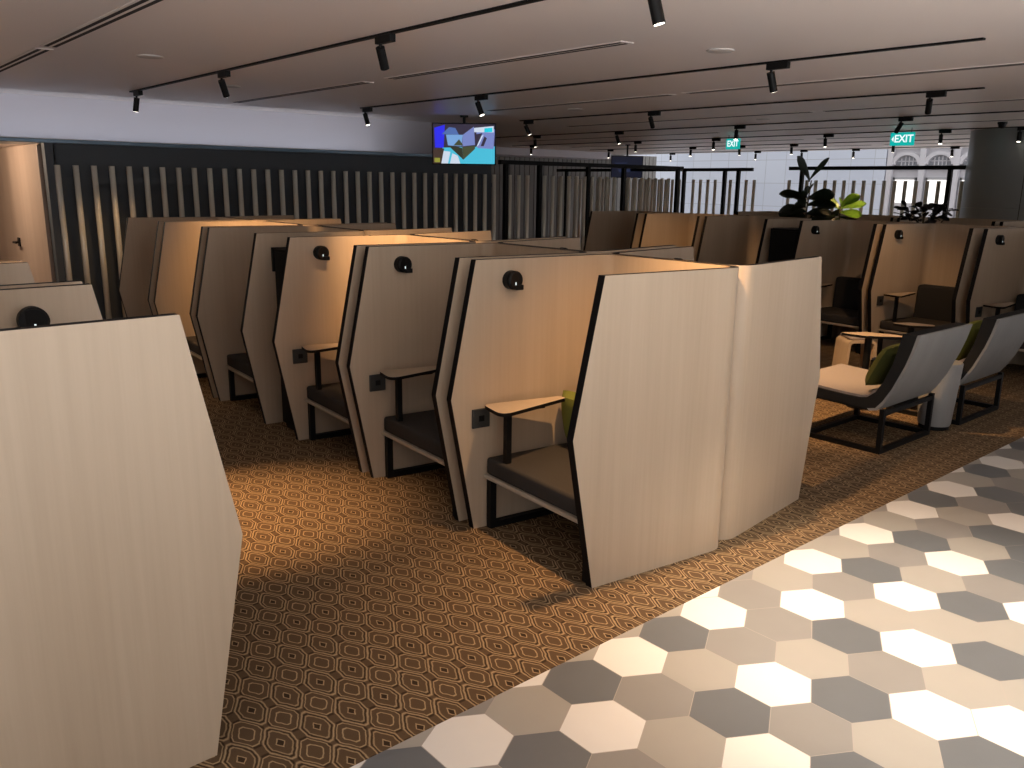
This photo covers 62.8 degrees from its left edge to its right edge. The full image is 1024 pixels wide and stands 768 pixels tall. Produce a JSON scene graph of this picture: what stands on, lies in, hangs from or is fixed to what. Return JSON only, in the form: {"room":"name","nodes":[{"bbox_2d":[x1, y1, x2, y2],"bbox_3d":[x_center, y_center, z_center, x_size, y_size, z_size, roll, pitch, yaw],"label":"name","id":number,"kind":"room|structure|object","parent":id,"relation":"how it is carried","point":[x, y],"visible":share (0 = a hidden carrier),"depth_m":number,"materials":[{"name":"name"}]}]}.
{"room":"airport lounge","nodes":[
{"label":"airport lounge","id":0,"kind":"room"},
{"bbox_2d":[0,143,56,281],"bbox_3d":[-5.715,-1.693,9.818,0.100,2.085,3.280,-11,18,-39],"label":"wall","id":1,"kind":"structure","parent":0,"point":[9,250],"depth_m":10.04,"materials":[{"name":"laminate"}]},
{"bbox_2d":[6,145,55,282],"bbox_3d":[-5.253,-1.522,9.135,0.112,2.060,1.450,-11,18,-39],"label":"door","id":2,"kind":"structure","parent":1,"relation":"in","point":[25,164],"depth_m":8.94,"materials":[{"name":"laminate"}]},
{"bbox_2d":[41,143,65,281],"bbox_3d":[-4.628,-1.376,8.549,0.075,2.085,0.120,-11,18,-39],"label":"trim","id":3,"kind":"structure","parent":1,"relation":"attached to","point":[47,148],"depth_m":8.42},
{"bbox_2d":[0,93,432,153],"bbox_3d":[-5.870,-2.571,7.897,13.870,0.460,0.180,-11,18,-39],"label":"wall","id":4,"kind":"structure","parent":0,"point":[21,115],"depth_m":9.66,"materials":[{"name":"white paint"}]},
{"bbox_2d":[0,137,496,158],"bbox_3d":[-5.724,-2.297,7.783,13.870,0.035,0.760,-11,18,-39],"label":"trim","id":5,"kind":"structure","parent":4,"relation":"attached to","point":[3,140],"depth_m":9.13,"materials":[{"name":"black metal"}]},
{"bbox_2d":[0,136,392,152],"bbox_3d":[-4.670,-2.438,8.327,8.200,0.012,0.030,-11,18,-39],"label":"light strip","id":6,"kind":"object","parent":5,"relation":"on","point":[0,136],"visible":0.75,"depth_m":9.21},
{"bbox_2d":[41,143,490,318],"bbox_3d":[-2.554,-1.822,10.477,5.770,2.110,0.180,-11,18,-39],"label":"wall","id":7,"kind":"structure","parent":0,"point":[66,155],"depth_m":9.58,"materials":[{"name":"wood"}]},
{"bbox_2d":[54,165,495,318],"bbox_3d":[-2.436,-1.679,10.391,5.740,1.875,0.144,-11,18,-39],"label":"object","id":8,"kind":"object","parent":7,"relation":"attached to","point":[76,179],"visible":0.36,"depth_m":9.63,"materials":[{"name":"beige metal"}]},
{"bbox_2d":[0,0,1023,154],"bbox_3d":[0.203,-3.022,8.595,24.100,0.250,19.500,-11,18,-39],"label":"ceiling","id":9,"kind":"structure","parent":0,"point":[192,37],"depth_m":5.76,"materials":[{"name":"paint"}]},
{"bbox_2d":[0,48,52,72],"bbox_3d":[-3.992,-2.453,6.532,0.110,0.006,2.880,-11,18,-39],"label":"linear air slot","id":10,"kind":"object","parent":9,"relation":"attached to","point":[33,53],"visible":1,"depth_m":5.90,"materials":[{"name":"paint"}]},
{"bbox_2d":[39,0,166,47],"bbox_3d":[-0.597,-1.492,2.698,0.110,0.006,7.300,-11,18,-39],"label":"linear air slot","id":11,"kind":"object","parent":9,"relation":"attached to","point":[134,7],"visible":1,"depth_m":4.48,"materials":[{"name":"paint"}]},
{"bbox_2d":[133,90,142,111],"bbox_3d":[-3.551,-2.680,7.951,0.066,0.189,0.178,-11,18,-39],"label":"track spotlight","id":12,"kind":"object","parent":9,"relation":"hanging from","point":[139,92],"visible":1,"depth_m":7.97,"materials":[{"name":"black"}]},
{"bbox_2d":[217,71,230,97],"bbox_3d":[-2.205,-2.311,6.469,0.097,0.184,0.185,-11,18,-39],"label":"track spotlight","id":13,"kind":"object","parent":9,"relation":"hanging from","point":[223,74],"visible":1,"depth_m":6.47,"materials":[{"name":"black"}]},
{"bbox_2d":[232,81,373,102],"bbox_3d":[-2.107,-2.795,8.068,0.110,0.006,2.750,-11,18,-39],"label":"linear air slot","id":14,"kind":"object","parent":9,"relation":"attached to","point":[361,82],"visible":1,"depth_m":7.84,"materials":[{"name":"paint"}]},
{"bbox_2d":[129,0,543,92],"bbox_3d":[-1.113,-2.090,5.184,0.034,0.012,7.850,-11,18,-39],"label":"track","id":15,"kind":"object","parent":9,"relation":"attached to","point":[523,2],"visible":1,"depth_m":4.86,"materials":[{"name":"metal"}]},
{"bbox_2d":[362,108,372,125],"bbox_3d":[-1.622,-3.013,9.450,0.070,0.188,0.160,-11,18,-39],"label":"track spotlight","id":16,"kind":"object","parent":9,"relation":"hanging from","point":[366,119],"visible":1,"depth_m":9.46,"materials":[{"name":"black"}]},
{"bbox_2d":[375,33,395,70],"bbox_3d":[-0.728,-1.889,4.780,0.089,0.180,0.203,-5,14,-21],"label":"track spotlight","id":17,"kind":"object","parent":9,"relation":"hanging from","point":[380,40],"visible":1,"depth_m":4.78,"materials":[{"name":"black"}]},
{"bbox_2d":[432,115,495,164],"bbox_3d":[-0.601,-3.058,10.519,0.800,0.595,0.080,1,13,0],"label":"television","id":18,"kind":"object","parent":9,"relation":"hanging from","point":[464,143],"visible":1,"depth_m":10.50,"materials":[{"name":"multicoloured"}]},
{"bbox_2d":[474,95,487,115],"bbox_3d":[-0.286,-2.636,7.940,0.070,0.186,0.160,-11,18,-39],"label":"track spotlight","id":19,"kind":"object","parent":9,"relation":"hanging from","point":[478,98],"visible":1,"depth_m":7.94,"materials":[{"name":"black"}]},
{"bbox_2d":[385,41,633,79],"bbox_3d":[-0.159,-2.244,5.868,0.110,0.006,2.570,-11,18,-39],"label":"linear air slot","id":20,"kind":"object","parent":9,"relation":"attached to","point":[617,43],"visible":1,"depth_m":5.63,"materials":[{"name":"paint"}]},
{"bbox_2d":[484,94,673,110],"bbox_3d":[0.597,-2.910,8.701,0.110,0.006,2.700,-11,18,-39],"label":"linear air slot","id":21,"kind":"object","parent":9,"relation":"attached to","point":[661,94],"visible":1,"depth_m":8.52,"materials":[{"name":"paint"}]},
{"bbox_2d":[519,132,721,141],"bbox_3d":[1.675,-4.353,14.797,0.110,0.006,4.800,-11,18,-39],"label":"linear air slot","id":22,"kind":"object","parent":9,"relation":"attached to","point":[711,132],"visible":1,"depth_m":14.37,"materials":[{"name":"paint"}]},
{"bbox_2d":[610,144,642,177],"bbox_3d":[2.389,-4.625,17.402,0.660,0.670,0.080,1,13,0],"label":"television","id":23,"kind":"object","parent":9,"relation":"hanging from","point":[630,160],"visible":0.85,"depth_m":17.38,"materials":[{"name":"black"}]},
{"bbox_2d":[611,157,642,176],"bbox_3d":[2.388,-4.505,17.399,0.632,0.412,0.002,1,13,0],"label":"picture","id":24,"kind":"object","parent":23,"relation":"attached to","point":[616,172],"depth_m":17.38},
{"bbox_2d":[648,111,660,128],"bbox_3d":[1.620,-2.982,9.478,0.116,0.177,0.174,-11,18,-39],"label":"track spotlight","id":25,"kind":"object","parent":9,"relation":"hanging from","point":[658,113],"visible":1,"depth_m":9.47,"materials":[{"name":"black"}]},
{"bbox_2d":[648,0,665,25],"bbox_3d":[0.598,-1.512,3.289,0.075,0.188,0.160,-11,18,-39],"label":"track spotlight","id":26,"kind":"object","parent":9,"relation":"hanging from","point":[655,6],"visible":1,"depth_m":3.31,"materials":[{"name":"black"}]},
{"bbox_2d":[360,37,985,108],"bbox_3d":[0.449,-2.522,7.077,0.034,0.012,6.640,-11,18,-39],"label":"track","id":27,"kind":"object","parent":9,"relation":"attached to","point":[981,38],"visible":1,"depth_m":5.89,"materials":[{"name":"metal"}]},
{"bbox_2d":[566,111,812,126],"bbox_3d":[2.065,-3.369,10.700,0.110,0.006,3.900,-11,18,-39],"label":"linear air slot","id":28,"kind":"object","parent":9,"relation":"attached to","point":[807,111],"visible":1,"depth_m":10.37,"materials":[{"name":"paint"}]},
{"bbox_2d":[585,139,805,146],"bbox_3d":[3.208,-4.793,16.724,0.110,0.006,5.800,-11,18,-39],"label":"linear air slot","id":29,"kind":"object","parent":9,"relation":"attached to","point":[792,139],"visible":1,"depth_m":16.44,"materials":[{"name":"paint"}]},
{"bbox_2d":[706,48,733,53],"bbox_3d":[1.286,-2.057,5.176,0.170,0.009,0.170,-11,18,-39],"label":"ceiling speaker","id":30,"kind":"object","parent":9,"relation":"attached to","point":[714,50],"visible":1,"depth_m":5.14},
{"bbox_2d":[726,135,740,148],"bbox_3d":[3.611,-3.949,13.677,0.027,0.222,0.260,-11,18,-39],"label":"exit sign","id":31,"kind":"object","parent":9,"relation":"hanging from","point":[730,143],"visible":1,"depth_m":13.67,"materials":[{"name":"green"}]},
{"bbox_2d":[519,87,984,120],"bbox_3d":[1.992,-2.959,8.992,0.034,0.012,5.770,-11,18,-39],"label":"track","id":32,"kind":"object","parent":9,"relation":"attached to","point":[977,87],"visible":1,"depth_m":8.27,"materials":[{"name":"metal"}]},
{"bbox_2d":[496,110,1023,137],"bbox_3d":[3.110,-3.516,11.386,0.034,0.012,11.000,-11,18,-39],"label":"track","id":33,"kind":"object","parent":9,"relation":"attached to","point":[1021,110],"visible":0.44,"depth_m":10.79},
{"bbox_2d":[517,126,1023,145],"bbox_3d":[4.285,-4.057,13.717,0.034,0.012,13.100,-11,18,-39],"label":"track","id":34,"kind":"object","parent":9,"relation":"attached to","point":[1015,126],"visible":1,"depth_m":13.38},
{"bbox_2d":[766,61,790,92],"bbox_3d":[1.789,-2.054,5.617,0.099,0.186,0.160,-11,18,-39],"label":"track spotlight","id":35,"kind":"object","parent":9,"relation":"hanging from","point":[771,77],"visible":1,"depth_m":5.62,"materials":[{"name":"black"}]},
{"bbox_2d":[596,138,969,149],"bbox_3d":[6.143,-4.405,15.275,0.034,0.012,13.100,-11,18,-39],"label":"track","id":36,"kind":"object","parent":9,"relation":"attached to","point":[966,138],"visible":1,"depth_m":16.21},
{"bbox_2d":[656,146,964,153],"bbox_3d":[8.001,-4.752,16.833,0.034,0.012,13.100,-11,18,-39],"label":"track","id":37,"kind":"object","parent":9,"relation":"attached to","point":[935,146],"visible":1,"depth_m":18.13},
{"bbox_2d":[684,62,1023,93],"bbox_3d":[2.731,-2.307,6.291,0.110,0.006,3.550,-11,18,-39],"label":"linear air slot","id":38,"kind":"object","parent":9,"relation":"attached to","point":[1020,63],"visible":1,"depth_m":6.31,"materials":[{"name":"paint"}]},
{"bbox_2d":[734,119,1023,131],"bbox_3d":[5.324,-3.320,10.677,0.110,0.006,6.000,-11,18,-39],"label":"linear air slot","id":39,"kind":"object","parent":9,"relation":"attached to","point":[1006,119],"visible":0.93,"depth_m":11.10,"materials":[{"name":"paint"}]},
{"bbox_2d":[890,128,915,145],"bbox_3d":[5.422,-3.431,11.633,0.027,0.232,0.335,-11,18,-39],"label":"exit sign","id":40,"kind":"object","parent":9,"relation":"hanging from","point":[902,138],"visible":0.98,"depth_m":11.63,"materials":[{"name":"green"}]},
{"bbox_2d":[894,117,913,133],"bbox_3d":[4.559,-3.015,9.775,0.069,0.177,0.220,-7,16,-30],"label":"track spotlight","id":41,"kind":"object","parent":9,"relation":"hanging from","point":[899,126],"visible":1,"depth_m":9.77,"materials":[{"name":"black"}]},
{"bbox_2d":[823,98,1023,111],"bbox_3d":[4.573,-2.659,7.867,0.110,0.006,3.600,-11,18,-39],"label":"linear air slot","id":42,"kind":"object","parent":9,"relation":"attached to","point":[1023,98],"visible":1,"depth_m":8.38,"materials":[{"name":"paint"}]},
{"bbox_2d":[925,91,946,114],"bbox_3d":[3.635,-2.411,7.198,0.111,0.178,0.184,-11,18,-39],"label":"track spotlight","id":43,"kind":"object","parent":9,"relation":"hanging from","point":[928,108],"visible":1,"depth_m":7.19,"materials":[{"name":"black"}]},
{"bbox_2d":[491,154,656,246],"bbox_3d":[-0.338,-4.532,20.954,11.690,2.570,0.250,-11,18,-39],"label":"wall","id":44,"kind":"structure","parent":0,"point":[514,170],"depth_m":21.71,"materials":[{"name":"metal"}]},
{"bbox_2d":[496,147,610,159],"bbox_3d":[-1.054,-5.379,19.293,8.730,0.170,0.950,-11,18,-39],"label":"trim","id":45,"kind":"structure","parent":44,"relation":"attached to","point":[500,151],"depth_m":20.47,"materials":[{"name":"white paint"}]},
{"bbox_2d":[190,337,1023,767],"bbox_3d":[-0.255,-0.492,9.707,24.100,0.061,18.200,-11,18,-39],"label":"floor","id":46,"kind":"structure","parent":0,"point":[368,617],"depth_m":3.44,"materials":[{"name":"carpet"}]},
{"bbox_2d":[0,262,82,288],"bbox_3d":[-2.130,0.278,3.259,1.030,1.390,0.937,-11,18,-39],"label":"booth","id":47,"kind":"object","parent":46,"relation":"on","point":[18,274],"visible":0.05,"depth_m":3.59,"materials":[{"name":"brown wood"}]},
{"bbox_2d":[0,283,242,767],"bbox_3d":[-1.495,0.458,2.542,1.030,1.390,0.937,-11,18,-39],"label":"booth","id":48,"kind":"object","parent":46,"relation":"on","point":[121,534],"visible":1,"depth_m":2.29,"materials":[{"name":"brown wood"}]},
{"bbox_2d":[16,306,49,326],"bbox_3d":[-1.596,-0.211,2.796,0.093,0.094,0.053,-11,18,-39],"label":"reading lamp","id":49,"kind":"object","parent":48,"relation":"attached to","point":[25,315],"depth_m":2.78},
{"bbox_2d":[118,217,252,316],"bbox_3d":[-3.095,-0.873,8.025,0.985,1.390,1.011,-11,18,-39],"label":"booth","id":50,"kind":"object","parent":46,"relation":"on","point":[143,235],"visible":0.08,"depth_m":8.09,"materials":[{"name":"brown wood"}]},
{"bbox_2d":[154,221,302,397],"bbox_3d":[-2.436,-0.687,7.280,0.985,1.390,1.011,-11,18,-39],"label":"booth","id":51,"kind":"object","parent":46,"relation":"on","point":[182,249],"visible":0.09,"depth_m":7.34,"materials":[{"name":"brown wood"}]},
{"bbox_2d":[186,336,200,355],"bbox_3d":[-2.476,-0.333,7.332,0.564,0.093,0.823,-9,17,-36],"label":"seat cushion","id":52,"kind":"object","parent":51,"relation":"on","point":[191,340],"depth_m":7.26,"materials":[{"name":"black fabric"}]},
{"bbox_2d":[224,215,332,220],"bbox_3d":[-2.353,-1.018,8.670,0.992,1.390,0.992,-11,18,-39],"label":"booth","id":53,"kind":"object","parent":46,"relation":"on","point":[270,217],"visible":0.07,"depth_m":8.74,"materials":[{"name":"brown wood"}]},
{"bbox_2d":[196,226,363,423],"bbox_3d":[-1.792,-0.504,6.553,0.985,1.390,1.011,-11,18,-39],"label":"booth","id":54,"kind":"object","parent":46,"relation":"on","point":[236,310],"visible":0.42,"depth_m":6.58,"materials":[{"name":"brown wood"}]},
{"bbox_2d":[227,353,251,377],"bbox_3d":[-1.832,-0.151,6.605,0.564,0.093,0.823,-9,17,-36],"label":"seat cushion","id":55,"kind":"object","parent":54,"relation":"on","point":[238,363],"depth_m":6.57,"materials":[{"name":"black fabric"}]},
{"bbox_2d":[274,248,293,429],"bbox_3d":[-1.290,-0.336,6.090,0.715,1.290,0.323,-11,18,-39],"label":"booth","id":56,"kind":"object","parent":46,"relation":"on","point":[279,254],"visible":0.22,"depth_m":5.86,"materials":[{"name":"laminate"}]},
{"bbox_2d":[269,219,386,225],"bbox_3d":[-1.694,-0.831,7.926,0.992,1.390,0.992,-11,18,-39],"label":"booth","id":57,"kind":"object","parent":46,"relation":"on","point":[308,222],"visible":0.07,"depth_m":8.00,"materials":[{"name":"brown wood"}]},
{"bbox_2d":[272,235,475,472],"bbox_3d":[-0.902,-0.253,5.549,0.985,1.390,1.011,-11,18,-39],"label":"booth","id":58,"kind":"object","parent":46,"relation":"on","point":[320,279],"visible":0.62,"depth_m":5.65,"materials":[{"name":"brown wood"}]},
{"bbox_2d":[292,349,307,363],"bbox_3d":[-1.438,-0.190,5.686,0.102,0.100,0.012,-8,16,-32],"label":"power socket","id":59,"kind":"object","parent":58,"relation":"attached to","point":[299,356],"depth_m":5.68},
{"bbox_2d":[313,246,328,259],"bbox_3d":[-1.275,-0.878,5.606,0.093,0.094,0.054,-11,18,-39],"label":"reading lamp","id":60,"kind":"object","parent":58,"relation":"attached to","point":[319,252],"depth_m":5.59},
{"bbox_2d":[307,382,347,418],"bbox_3d":[-0.943,0.101,5.601,0.564,0.093,0.823,-9,17,-36],"label":"seat cushion","id":61,"kind":"object","parent":58,"relation":"on","point":[327,397],"depth_m":5.57,"materials":[{"name":"black fabric"}]},
{"bbox_2d":[318,223,451,234],"bbox_3d":[-1.050,-0.649,7.199,0.992,1.390,0.992,-11,18,-39],"label":"booth","id":62,"kind":"object","parent":46,"relation":"on","point":[377,228],"visible":0.06,"depth_m":6.87,"materials":[{"name":"brown wood"}]},
{"bbox_2d":[347,243,586,520],"bbox_3d":[-0.261,-0.071,4.824,0.985,1.390,1.011,-11,18,-39],"label":"booth","id":63,"kind":"object","parent":46,"relation":"on","point":[410,299],"visible":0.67,"depth_m":4.94,"materials":[{"name":"brown wood"}]},
{"bbox_2d":[369,374,385,391],"bbox_3d":[-0.797,-0.008,4.962,0.102,0.100,0.012,-8,16,-32],"label":"power socket","id":64,"kind":"object","parent":63,"relation":"attached to","point":[377,383],"depth_m":4.95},
{"bbox_2d":[394,256,411,272],"bbox_3d":[-0.634,-0.697,4.882,0.093,0.094,0.054,-11,18,-39],"label":"reading lamp","id":65,"kind":"object","parent":63,"relation":"attached to","point":[402,264],"depth_m":4.87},
{"bbox_2d":[384,410,443,459],"bbox_3d":[-0.301,0.282,4.877,0.564,0.093,0.823,-9,17,-36],"label":"seat cushion","id":66,"kind":"object","parent":63,"relation":"on","point":[417,430],"depth_m":4.84,"materials":[{"name":"grey fabric"}]},
{"bbox_2d":[409,230,565,242],"bbox_3d":[-0.161,-0.397,6.194,0.992,1.390,0.992,-11,18,-39],"label":"booth","id":67,"kind":"object","parent":46,"relation":"on","point":[478,236],"visible":0.08,"depth_m":6.28,"materials":[{"name":"brown wood"}]},
{"bbox_2d":[497,237,676,253],"bbox_3d":[0.480,-0.216,5.470,0.992,1.390,0.992,-11,18,-39],"label":"booth","id":68,"kind":"object","parent":46,"relation":"on","point":[573,243],"visible":0.09,"depth_m":5.51,"materials":[{"name":"brown wood"}]},
{"bbox_2d":[498,160,683,249],"bbox_3d":[1.382,-2.480,13.513,4.150,2.080,0.060,-11,18,-39],"label":"screen","id":69,"kind":"object","parent":46,"relation":"on","point":[588,181],"visible":0.38,"depth_m":13.04,"materials":[{"name":"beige metal"}]},
{"bbox_2d":[447,254,738,587],"bbox_3d":[0.378,0.110,4.103,0.985,1.390,1.011,-11,18,-39],"label":"booth","id":70,"kind":"object","parent":46,"relation":"on","point":[644,345],"visible":1,"depth_m":3.92,"materials":[{"name":"brown wood"}]},
{"bbox_2d":[472,408,489,428],"bbox_3d":[-0.158,0.172,4.240,0.102,0.100,0.012,-8,16,-32],"label":"power socket","id":71,"kind":"object","parent":70,"relation":"attached to","point":[480,416],"depth_m":4.23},
{"bbox_2d":[502,270,522,289],"bbox_3d":[0.005,-0.516,4.160,0.093,0.094,0.054,-11,18,-39],"label":"reading lamp","id":72,"kind":"object","parent":70,"relation":"attached to","point":[511,279],"depth_m":4.15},
{"bbox_2d":[487,443,576,515],"bbox_3d":[0.338,0.463,4.155,0.564,0.093,0.823,-9,17,-36],"label":"seat cushion","id":73,"kind":"object","parent":70,"relation":"on","point":[540,473],"depth_m":4.13,"materials":[{"name":"grey fabric"}]},
{"bbox_2d":[561,390,575,437],"bbox_3d":[0.391,0.205,4.352,0.134,0.315,0.380,-8,16,-34],"label":"cushion","id":74,"kind":"object","parent":70,"relation":"on","point":[567,406],"visible":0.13,"depth_m":4.39,"materials":[{"name":"green fabric"}]},
{"bbox_2d":[583,211,678,250],"bbox_3d":[1.685,-1.725,11.854,0.985,1.390,1.011,-11,18,-39],"label":"booth","id":75,"kind":"object","parent":46,"relation":"on","point":[606,230],"visible":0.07,"depth_m":11.99,"materials":[{"name":"brown wood"}]},
{"bbox_2d":[557,168,755,237],"bbox_3d":[2.725,-3.390,17.376,0.060,2.090,5.229,-11,18,-39],"label":"screen","id":76,"kind":"object","parent":46,"relation":"on","point":[681,204],"visible":0.32,"depth_m":16.59,"materials":[{"name":"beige metal"}]},
{"bbox_2d":[638,213,743,260],"bbox_3d":[2.337,-1.540,11.118,0.985,1.390,1.011,-11,18,-39],"label":"booth","id":77,"kind":"object","parent":46,"relation":"on","point":[658,229],"visible":0.09,"depth_m":11.27,"materials":[{"name":"brown wood"}]},
{"bbox_2d":[613,246,821,539],"bbox_3d":[1.119,-0.035,4.748,0.992,1.390,0.992,-11,18,-39],"label":"booth","id":78,"kind":"object","parent":46,"relation":"on","point":[775,368],"visible":0.34,"depth_m":4.33,"materials":[{"name":"brown wood"}]},
{"bbox_2d":[696,216,811,264],"bbox_3d":[2.966,-1.362,10.408,0.985,1.390,1.011,-11,18,-39],"label":"booth","id":79,"kind":"object","parent":46,"relation":"on","point":[736,240],"visible":0.14,"depth_m":10.58,"materials":[{"name":"brown wood"}]},
{"bbox_2d":[736,211,809,217],"bbox_3d":[4.016,-1.849,12.502,0.980,1.390,1.247,-11,18,-39],"label":"booth","id":80,"kind":"object","parent":46,"relation":"on","point":[745,213],"visible":0.03,"depth_m":12.79,"materials":[{"name":"brown wood"}]},
{"bbox_2d":[768,227,797,261],"bbox_3d":[3.243,-1.168,9.825,0.450,1.290,0.315,-11,18,-39],"label":"cabinet","id":81,"kind":"object","parent":46,"relation":"on","point":[782,240],"visible":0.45,"depth_m":9.57,"materials":[{"name":"laminate"}]},
{"bbox_2d":[778,156,835,219],"bbox_3d":[3.702,-1.795,10.656,0.501,2.135,0.666,-11,18,-39],"label":"leaf plant","id":82,"kind":"object","parent":46,"relation":"on","point":[822,197],"visible":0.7,"depth_m":10.51,"materials":[{"name":"plant"}]},
{"bbox_2d":[828,193,865,219],"bbox_3d":[4.217,-1.627,10.941,0.408,1.690,0.609,-11,18,-39],"label":"rubber plant","id":83,"kind":"object","parent":46,"relation":"on","point":[852,200],"visible":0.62,"depth_m":10.74,"materials":[{"name":"green plant"}]},
{"bbox_2d":[792,220,916,353],"bbox_3d":[3.816,-1.122,9.447,0.985,1.390,1.011,-11,18,-39],"label":"booth","id":84,"kind":"object","parent":46,"relation":"on","point":[847,249],"visible":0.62,"depth_m":9.71,"materials":[{"name":"brown wood"}]},
{"bbox_2d":[821,307,858,325],"bbox_3d":[3.776,-0.768,9.500,0.564,0.093,0.823,-9,17,-36],"label":"seat cushion","id":85,"kind":"object","parent":84,"relation":"on","point":[840,316],"depth_m":9.34,"materials":[{"name":"black fabric"}]},
{"bbox_2d":[832,334,876,367],"bbox_3d":[3.079,-0.205,7.540,0.300,0.475,0.280,1,13,-1],"label":"stool","id":86,"kind":"object","parent":46,"relation":"on","point":[843,343],"visible":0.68,"depth_m":7.46,"materials":[{"name":"brown wood"}]},
{"bbox_2d":[810,214,918,221],"bbox_3d":[4.811,-1.624,11.604,0.980,1.390,1.247,-11,18,-39],"label":"booth","id":87,"kind":"object","parent":46,"relation":"on","point":[891,218],"visible":0.02,"depth_m":11.78,"materials":[{"name":"brown wood"}]},
{"bbox_2d":[841,332,901,409],"bbox_3d":[2.904,-0.108,6.841,0.459,0.605,0.240,6,14,21],"label":"table","id":88,"kind":"object","parent":46,"relation":"on","point":[868,336],"visible":0.42,"depth_m":6.78,"materials":[{"name":"brown wood"}]},
{"bbox_2d":[786,165,965,217],"bbox_3d":[5.832,-2.518,13.866,0.060,2.105,2.996,-11,18,-39],"label":"screen","id":89,"kind":"object","parent":46,"relation":"on","point":[950,168],"visible":0.29,"depth_m":13.42,"materials":[{"name":"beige metal"}]},
{"bbox_2d":[809,322,972,454],"bbox_3d":[2.600,-0.037,6.018,0.810,0.842,0.918,-11,18,-39],"label":"lounge chair","id":90,"kind":"object","parent":46,"relation":"on","point":[923,358],"visible":0.85,"depth_m":5.76,"materials":[{"name":"grey fabric"}]},
{"bbox_2d":[818,364,880,396],"bbox_3d":[2.519,-0.044,6.113,0.770,0.073,0.669,-11,18,-39],"label":"seat cushion","id":91,"kind":"object","parent":90,"relation":"on","point":[839,380],"depth_m":6.01,"materials":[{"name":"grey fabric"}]},
{"bbox_2d":[865,344,899,384],"bbox_3d":[2.629,-0.139,5.827,0.440,0.292,0.187,-11,17,-39],"label":"cushion","id":92,"kind":"object","parent":90,"relation":"on","point":[879,369],"visible":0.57,"depth_m":5.69,"materials":[{"name":"green fabric"}]},
{"bbox_2d":[893,322,934,332],"bbox_3d":[3.514,-0.229,7.392,0.245,0.600,0.285,-8,16,-32],"label":"table","id":93,"kind":"object","parent":46,"relation":"on","point":[911,327],"visible":0.36,"depth_m":7.32,"materials":[{"name":"brown wood"}]},
{"bbox_2d":[893,200,958,222],"bbox_3d":[4.849,-1.354,9.984,0.600,1.618,0.679,-11,18,-39],"label":"leafy bush","id":94,"kind":"object","parent":46,"relation":"on","point":[937,208],"visible":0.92,"depth_m":9.82,"materials":[{"name":"green plant"}]},
{"bbox_2d":[917,360,963,430],"bbox_3d":[3.191,0.078,6.283,0.290,0.510,0.290,-11,18,-39],"label":"stool","id":95,"kind":"object","parent":46,"relation":"on","point":[946,391],"visible":0.66,"depth_m":6.18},
{"bbox_2d":[868,223,1014,355],"bbox_3d":[4.438,-0.946,8.745,0.985,1.390,1.011,-11,18,-39],"label":"booth","id":96,"kind":"object","parent":46,"relation":"on","point":[922,273],"visible":0.67,"depth_m":8.96,"materials":[{"name":"brown wood"}]},
{"bbox_2d":[880,317,950,332],"bbox_3d":[4.398,-0.592,8.797,0.564,0.093,0.823,-9,17,-36],"label":"seat cushion","id":97,"kind":"object","parent":96,"relation":"on","point":[886,323],"depth_m":8.90,"materials":[{"name":"black fabric"}]},
{"bbox_2d":[870,309,1023,424],"bbox_3d":[3.529,-0.198,6.745,0.810,0.842,0.918,-11,18,-39],"label":"lounge chair","id":98,"kind":"object","parent":46,"relation":"on","point":[999,338],"visible":0.55,"depth_m":6.37,"materials":[{"name":"grey fabric"}]},
{"bbox_2d":[956,320,982,359],"bbox_3d":[3.579,-0.343,6.582,0.420,0.329,0.201,-12,19,-43],"label":"cushion","id":99,"kind":"object","parent":98,"relation":"on","point":[966,348],"visible":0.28,"depth_m":6.45,"materials":[{"name":"green fabric"}]},
{"bbox_2d":[897,217,1023,225],"bbox_3d":[5.605,-1.399,10.707,0.980,1.390,1.247,-11,18,-39],"label":"booth","id":100,"kind":"object","parent":46,"relation":"on","point":[964,221],"visible":0.02,"depth_m":10.84,"materials":[{"name":"brown wood"}]},
{"bbox_2d":[965,228,1023,365],"bbox_3d":[5.080,-0.764,8.020,0.985,1.390,1.011,-11,18,-39],"label":"booth","id":101,"kind":"object","parent":46,"relation":"on","point":[997,282],"visible":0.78,"depth_m":8.20,"materials":[{"name":"brown wood"}]},
{"bbox_2d":[999,221,1023,227],"bbox_3d":[6.400,-1.174,9.809,0.980,1.390,1.247,-11,18,-39],"label":"booth","id":102,"kind":"object","parent":46,"relation":"on","point":[1017,224],"visible":0.02,"depth_m":10.00,"materials":[{"name":"brown wood"}]},
{"bbox_2d":[633,147,968,217],"bbox_3d":[10.173,-4.854,20.022,0.320,4.500,22.000,-11,18,-39],"label":"wall","id":103,"kind":"structure","parent":0,"point":[771,173],"depth_m":22.66,"materials":[{"name":"paint"}]},
{"bbox_2d":[889,177,916,210],"bbox_3d":[9.626,-4.175,20.740,0.070,1.830,0.580,-11,18,-39],"label":"window","id":104,"kind":"structure","parent":103,"relation":"in","point":[910,184],"depth_m":20.56,"materials":[{"name":"white"}]},
{"bbox_2d":[896,156,917,165],"bbox_3d":[9.658,-5.447,20.450,0.050,0.220,0.544,-11,18,-39],"label":"window","id":105,"kind":"structure","parent":103,"relation":"in","point":[907,160],"depth_m":20.45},
{"bbox_2d":[921,177,946,212],"bbox_3d":[10.140,-4.029,20.159,0.070,1.830,0.580,-11,18,-39],"label":"window","id":106,"kind":"structure","parent":103,"relation":"in","point":[933,180],"depth_m":20.02,"materials":[{"name":"white"}]},
{"bbox_2d":[929,156,952,164],"bbox_3d":[10.172,-5.301,19.869,0.050,0.220,0.544,-11,18,-39],"label":"window","id":107,"kind":"structure","parent":103,"relation":"in","point":[939,160],"depth_m":19.86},
{"bbox_2d":[959,127,1023,219],"bbox_3d":[7.544,-2.275,11.940,2.102,2.570,2.100,-11,18,-39],"label":"round column","id":108,"kind":"structure","parent":0,"point":[993,188],"depth_m":11.42,"materials":[{"name":"paint"}]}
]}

